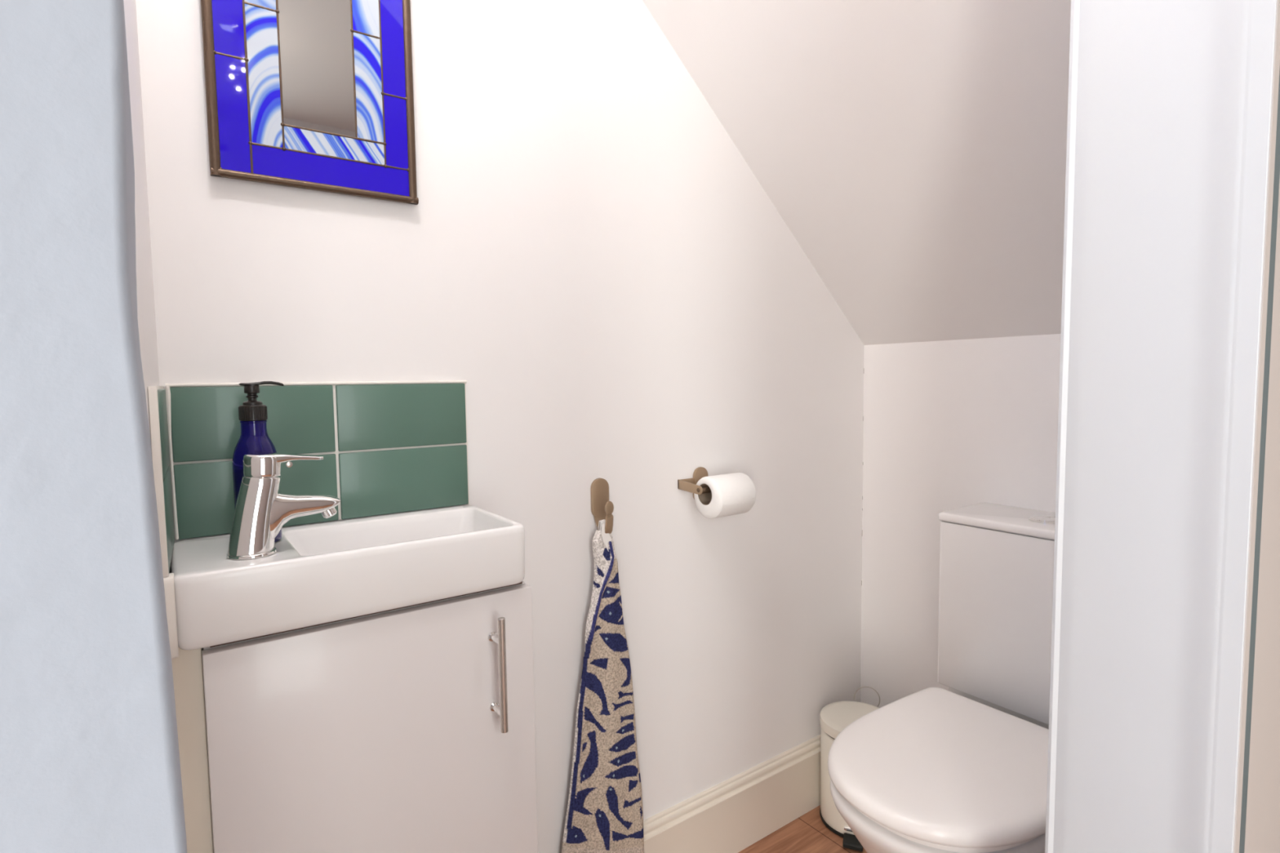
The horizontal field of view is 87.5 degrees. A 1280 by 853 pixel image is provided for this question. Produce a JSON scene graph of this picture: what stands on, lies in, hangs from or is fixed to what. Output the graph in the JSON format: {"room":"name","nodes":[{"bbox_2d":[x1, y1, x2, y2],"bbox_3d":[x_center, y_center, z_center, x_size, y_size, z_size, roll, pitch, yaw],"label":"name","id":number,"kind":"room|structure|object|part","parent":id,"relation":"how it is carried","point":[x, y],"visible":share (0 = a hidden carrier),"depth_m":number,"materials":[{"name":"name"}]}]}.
{"room":"bathroom","nodes":[
{"label":"bathroom","id":0,"kind":"room"},
{"bbox_2d":[0,0,186,852],"bbox_3d":[-0.696,-0.110,-0.233,1.392,2.400,0.118,-4,5,-36],"label":"wall","id":1,"kind":"structure","parent":0,"point":[90,762],"depth_m":0.13,"materials":[{"name":"grey paint"}]},
{"bbox_2d":[123,0,171,573],"bbox_3d":[-0.440,-0.165,0.505,0.113,2.400,0.780,-4,5,-36],"label":"wall","id":2,"kind":"structure","parent":0,"point":[144,282],"depth_m":0.74,"materials":[{"name":"white paint"}]},
{"bbox_2d":[135,0,864,852],"bbox_3d":[-0.058,-0.226,1.319,1.685,2.400,0.100,-4,5,-36],"label":"wall","id":3,"kind":"structure","parent":0,"point":[618,297],"depth_m":1.24,"materials":[{"name":"white paint"}]},
{"bbox_2d":[147,380,469,577],"bbox_3d":[-0.397,0.042,0.903,0.419,0.205,0.204,-4,5,-36],"label":"tile backsplash","id":4,"kind":"structure","parent":3,"relation":"attached to","point":[386,447],"depth_m":0.97,"materials":[{"name":"green tile"}]},
{"bbox_2d":[200,0,418,204],"bbox_3d":[-0.457,-0.630,0.934,0.269,0.590,0.018,-4,5,-36],"label":"mirror","id":5,"kind":"object","parent":3,"relation":"attached to","point":[313,95],"visible":1,"depth_m":0.94,"materials":[{"name":"blue glass"}]},
{"bbox_3d":[-0.540,-0.566,0.873,0.038,0.158,0.003,-4,5,-36],"label":"blue pane","id":6,"kind":"part","parent":5,"relation":"part of","materials":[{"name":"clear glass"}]},
{"bbox_3d":[-0.538,-0.411,0.884,0.038,0.151,0.003,-4,5,-36],"label":"blue pane","id":7,"kind":"part","parent":5,"relation":"part of","materials":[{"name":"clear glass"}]},
{"bbox_3d":[-0.509,-0.637,0.891,0.040,0.150,0.003,-4,5,-36],"label":"swirl pane","id":8,"kind":"part","parent":5,"relation":"part of","materials":[{"name":"glass"}]},
{"bbox_3d":[-0.507,-0.471,0.903,0.040,0.182,0.003,-4,5,-36],"label":"swirl pane","id":9,"kind":"part","parent":5,"relation":"part of","materials":[{"name":"glass"}]},
{"bbox_2d":[277,0,355,137],"bbox_3d":[-0.454,-0.630,0.931,0.096,0.429,0.003,-4,5,-36],"label":"mirror glass","id":10,"kind":"object","parent":5,"relation":"on","point":[317,38],"depth_m":0.94,"materials":[{"name":"silver metal"}]},
{"bbox_3d":[-0.437,-0.364,0.960,0.211,0.043,0.003,-4,5,-36],"label":"blue pane","id":11,"kind":"part","parent":5,"relation":"part of","materials":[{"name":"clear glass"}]},
{"bbox_3d":[-0.435,-0.401,0.959,0.135,0.032,0.003,-4,5,-36],"label":"swirl pane","id":12,"kind":"part","parent":5,"relation":"part of","materials":[{"name":"glass"}]},
{"bbox_3d":[-0.400,-0.644,0.970,0.040,0.148,0.003,-4,5,-36],"label":"swirl pane","id":13,"kind":"part","parent":5,"relation":"part of","materials":[{"name":"glass"}]},
{"bbox_3d":[-0.398,-0.495,0.980,0.040,0.151,0.003,-4,5,-36],"label":"swirl pane","id":14,"kind":"part","parent":5,"relation":"part of","materials":[{"name":"glass"}]},
{"bbox_3d":[-0.368,-0.572,0.997,0.036,0.156,0.003,-4,5,-36],"label":"blue pane","id":15,"kind":"part","parent":5,"relation":"part of","materials":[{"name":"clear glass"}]},
{"bbox_3d":[-0.366,-0.442,1.006,0.036,0.105,0.003,-4,5,-36],"label":"blue pane","id":16,"kind":"part","parent":5,"relation":"part of","materials":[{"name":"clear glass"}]},
{"bbox_2d":[590,478,613,533],"bbox_3d":[-0.065,0.150,1.249,0.037,0.105,0.041,-4,5,-36],"label":"towel hook","id":17,"kind":"object","parent":3,"relation":"attached to","point":[602,508],"visible":0.98,"depth_m":1.25,"materials":[{"name":"beige wood"}]},
{"bbox_3d":[-0.075,0.135,1.261,0.037,0.076,0.008,-4,5,-36],"label":"wall plate","id":18,"kind":"part","parent":17,"relation":"part of","materials":[{"name":"brown wood"}]},
{"bbox_2d":[561,519,644,852],"bbox_3d":[-0.070,0.558,1.263,0.199,0.770,0.026,-4,5,-36],"label":"hand towel","id":19,"kind":"object","parent":17,"relation":"hanging from","point":[605,811],"visible":1,"depth_m":1.25,"materials":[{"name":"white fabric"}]},
{"bbox_2d":[677,466,711,499],"bbox_3d":[0.152,0.124,1.383,0.132,0.076,0.074,-4,5,-36],"label":"toilet roll holder","id":20,"kind":"object","parent":3,"relation":"attached to","point":[689,485],"visible":0.67,"depth_m":1.37,"materials":[{"name":"beige wood"}]},
{"bbox_3d":[0.101,0.122,1.346,0.004,0.023,0.074,-4,5,-36],"label":"arm","id":21,"kind":"part","parent":20,"relation":"part of","materials":[{"name":"brown wood"}]},
{"bbox_2d":[693,472,755,518],"bbox_3d":[0.172,0.140,1.364,0.102,0.084,0.084,-4,5,-36],"label":"toilet roll","id":22,"kind":"object","parent":20,"relation":"on","point":[731,494],"visible":0.94,"depth_m":1.33,"materials":[{"name":"white paper"}]},
{"bbox_2d":[643,734,820,852],"bbox_3d":[0.166,0.879,1.474,1.017,0.168,0.018,-4,5,-36],"label":"baseboard","id":23,"kind":"structure","parent":3,"relation":"attached to","point":[733,815],"depth_m":1.51,"materials":[{"name":"beige"}]},
{"bbox_2d":[737,804,866,852],"bbox_3d":[0.258,1.101,-0.163,4.700,0.050,3.000,-4,5,-36],"label":"floor","id":24,"kind":"structure","parent":0,"point":[807,833],"depth_m":1.55,"materials":[{"name":"laminate"}]},
{"bbox_2d":[171,581,537,852],"bbox_3d":[-0.372,0.618,0.932,0.430,0.778,0.238,-4,5,-36],"label":"vanity unit","id":25,"kind":"object","parent":24,"relation":"on","point":[410,729],"visible":0.94,"depth_m":0.84,"materials":[{"name":"white laminate"}]},
{"bbox_3d":[-0.509,0.630,0.781,0.031,0.778,0.028,-4,5,-36],"label":"filler panel","id":26,"kind":"part","parent":25,"relation":"part of","materials":[{"name":"beige"}]},
{"bbox_2d":[163,505,524,658],"bbox_3d":[-0.391,0.189,0.909,0.427,0.089,0.204,-4,5,-36],"label":"basin","id":27,"kind":"object","parent":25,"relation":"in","point":[321,573],"visible":0.92,"depth_m":0.82,"materials":[{"name":"white ceramic"}]},
{"bbox_2d":[231,381,284,542],"bbox_3d":[-0.490,0.045,0.855,0.052,0.206,0.054,0,4,12],"label":"soap bottle","id":28,"kind":"object","parent":27,"relation":"on","point":[252,414],"visible":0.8,"depth_m":0.84,"materials":[{"name":"blue glass"}]},
{"bbox_2d":[226,453,340,559],"bbox_3d":[-0.435,0.091,0.817,0.125,0.121,0.052,-4,5,-36],"label":"mixer tap","id":29,"kind":"object","parent":27,"relation":"on","point":[261,511],"visible":1,"depth_m":0.79,"materials":[{"name":"silver metal"}]},
{"bbox_3d":[-0.434,0.045,0.815,0.086,0.028,0.039,-4,5,-36],"label":"lever","id":30,"kind":"part","parent":29,"relation":"part of","materials":[{"name":"silver metal"}]},
{"bbox_3d":[-0.379,0.232,0.935,0.385,0.008,0.172,-4,5,-36],"label":"shadow rail","id":31,"kind":"part","parent":25,"relation":"part of","materials":[{"name":"brown"}]},
{"bbox_3d":[-0.198,0.294,0.921,0.013,0.013,0.032,-4,5,-36],"label":"handle mount","id":32,"kind":"part","parent":25,"relation":"part of","materials":[{"name":"silver metal"}]},
{"bbox_3d":[-0.196,0.394,0.928,0.013,0.013,0.032,-4,5,-36],"label":"handle mount","id":33,"kind":"part","parent":25,"relation":"part of","materials":[{"name":"silver metal"}]},
{"bbox_3d":[-0.186,0.338,0.909,0.010,0.159,0.010,-4,5,-36],"label":"handle","id":34,"kind":"part","parent":25,"relation":"part of","materials":[{"name":"silver metal"}]},
{"bbox_2d":[819,686,879,852],"bbox_3d":[0.521,0.803,1.591,0.173,0.294,0.200,-1,4,-5],"label":"pedal bin","id":35,"kind":"object","parent":24,"relation":"on","point":[835,717],"visible":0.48,"depth_m":1.58,"materials":[{"name":"white metal"}]},
{"bbox_3d":[0.518,0.705,1.598,0.173,0.029,0.173,-4,5,-36],"label":"lid","id":36,"kind":"part","parent":35,"relation":"part of","materials":[{"name":"beige metal"}]},
{"bbox_3d":[0.564,0.683,1.668,0.068,0.065,0.018,0,4,16],"label":"wire handle","id":37,"kind":"part","parent":35,"relation":"part of","materials":[{"name":"silver metal"}]},
{"bbox_2d":[827,502,1055,852],"bbox_3d":[0.610,0.582,1.177,0.645,0.791,0.370,-4,5,-36],"label":"toilet","id":38,"kind":"object","parent":24,"relation":"on","point":[962,768],"visible":0.69,"depth_m":1.21,"materials":[{"name":"white ceramic"}]},
{"bbox_3d":[0.520,0.559,1.122,0.437,0.029,0.350,-4,5,-36],"label":"lid","id":39,"kind":"part","parent":38,"relation":"part of","materials":[{"name":"white plastic"}]},
{"bbox_3d":[0.521,0.582,1.125,0.406,0.016,0.320,-4,5,-36],"label":"seat","id":40,"kind":"part","parent":38,"relation":"part of","materials":[{"name":"white plastic"}]},
{"bbox_3d":[0.793,0.192,1.285,0.182,0.020,0.369,-4,5,-36],"label":"cistern lid","id":41,"kind":"part","parent":38,"relation":"part of","materials":[{"name":"white ceramic"}]},
{"bbox_2d":[642,0,1071,345],"bbox_3d":[0.151,-0.774,0.893,1.585,1.253,0.780,-4,5,-36],"label":"ceiling","id":42,"kind":"structure","parent":0,"point":[913,152],"depth_m":1.22,"materials":[{"name":"white paint"}]},
{"bbox_2d":[860,333,1060,707],"bbox_3d":[0.877,-0.242,1.375,0.100,2.400,0.900,-4,5,-36],"label":"wall","id":43,"kind":"structure","parent":0,"point":[957,424],"depth_m":1.59,"materials":[{"name":"white paint"}]},
{"bbox_3d":[0.461,-0.182,0.597,1.685,2.400,0.120,-4,5,-36],"label":"wall","id":44,"kind":"structure","parent":0,"visible":0},
{"bbox_2d":[1044,0,1276,852],"bbox_3d":[0.448,-0.056,0.586,0.026,2.150,0.146,-4,5,-36],"label":"trim","id":45,"kind":"structure","parent":44,"relation":"attached to","point":[1170,101],"depth_m":0.58,"materials":[{"name":"grey paint"}]},
{"bbox_2d":[1233,0,1279,852],"bbox_3d":[0.488,-0.052,0.525,0.013,2.150,0.001,-4,5,-36],"label":"trim","id":46,"kind":"structure","parent":44,"relation":"attached to","point":[1277,48],"depth_m":0.53,"materials":[{"name":"beige paint"}]},
{"bbox_2d":[1239,69,1279,852],"bbox_3d":[0.494,-0.054,0.541,0.016,2.150,0.021,-4,5,-36],"label":"trim","id":47,"kind":"structure","parent":44,"relation":"attached to","point":[1277,166],"depth_m":0.54,"materials":[{"name":"grey paint"}]},
{"bbox_2d":[1244,177,1279,852],"bbox_3d":[0.557,-0.083,0.586,0.143,2.200,0.021,-4,5,-36],"label":"trim","id":48,"kind":"structure","parent":44,"relation":"attached to","point":[1262,835],"depth_m":0.57,"materials":[{"name":"beige paint"}]}
]}

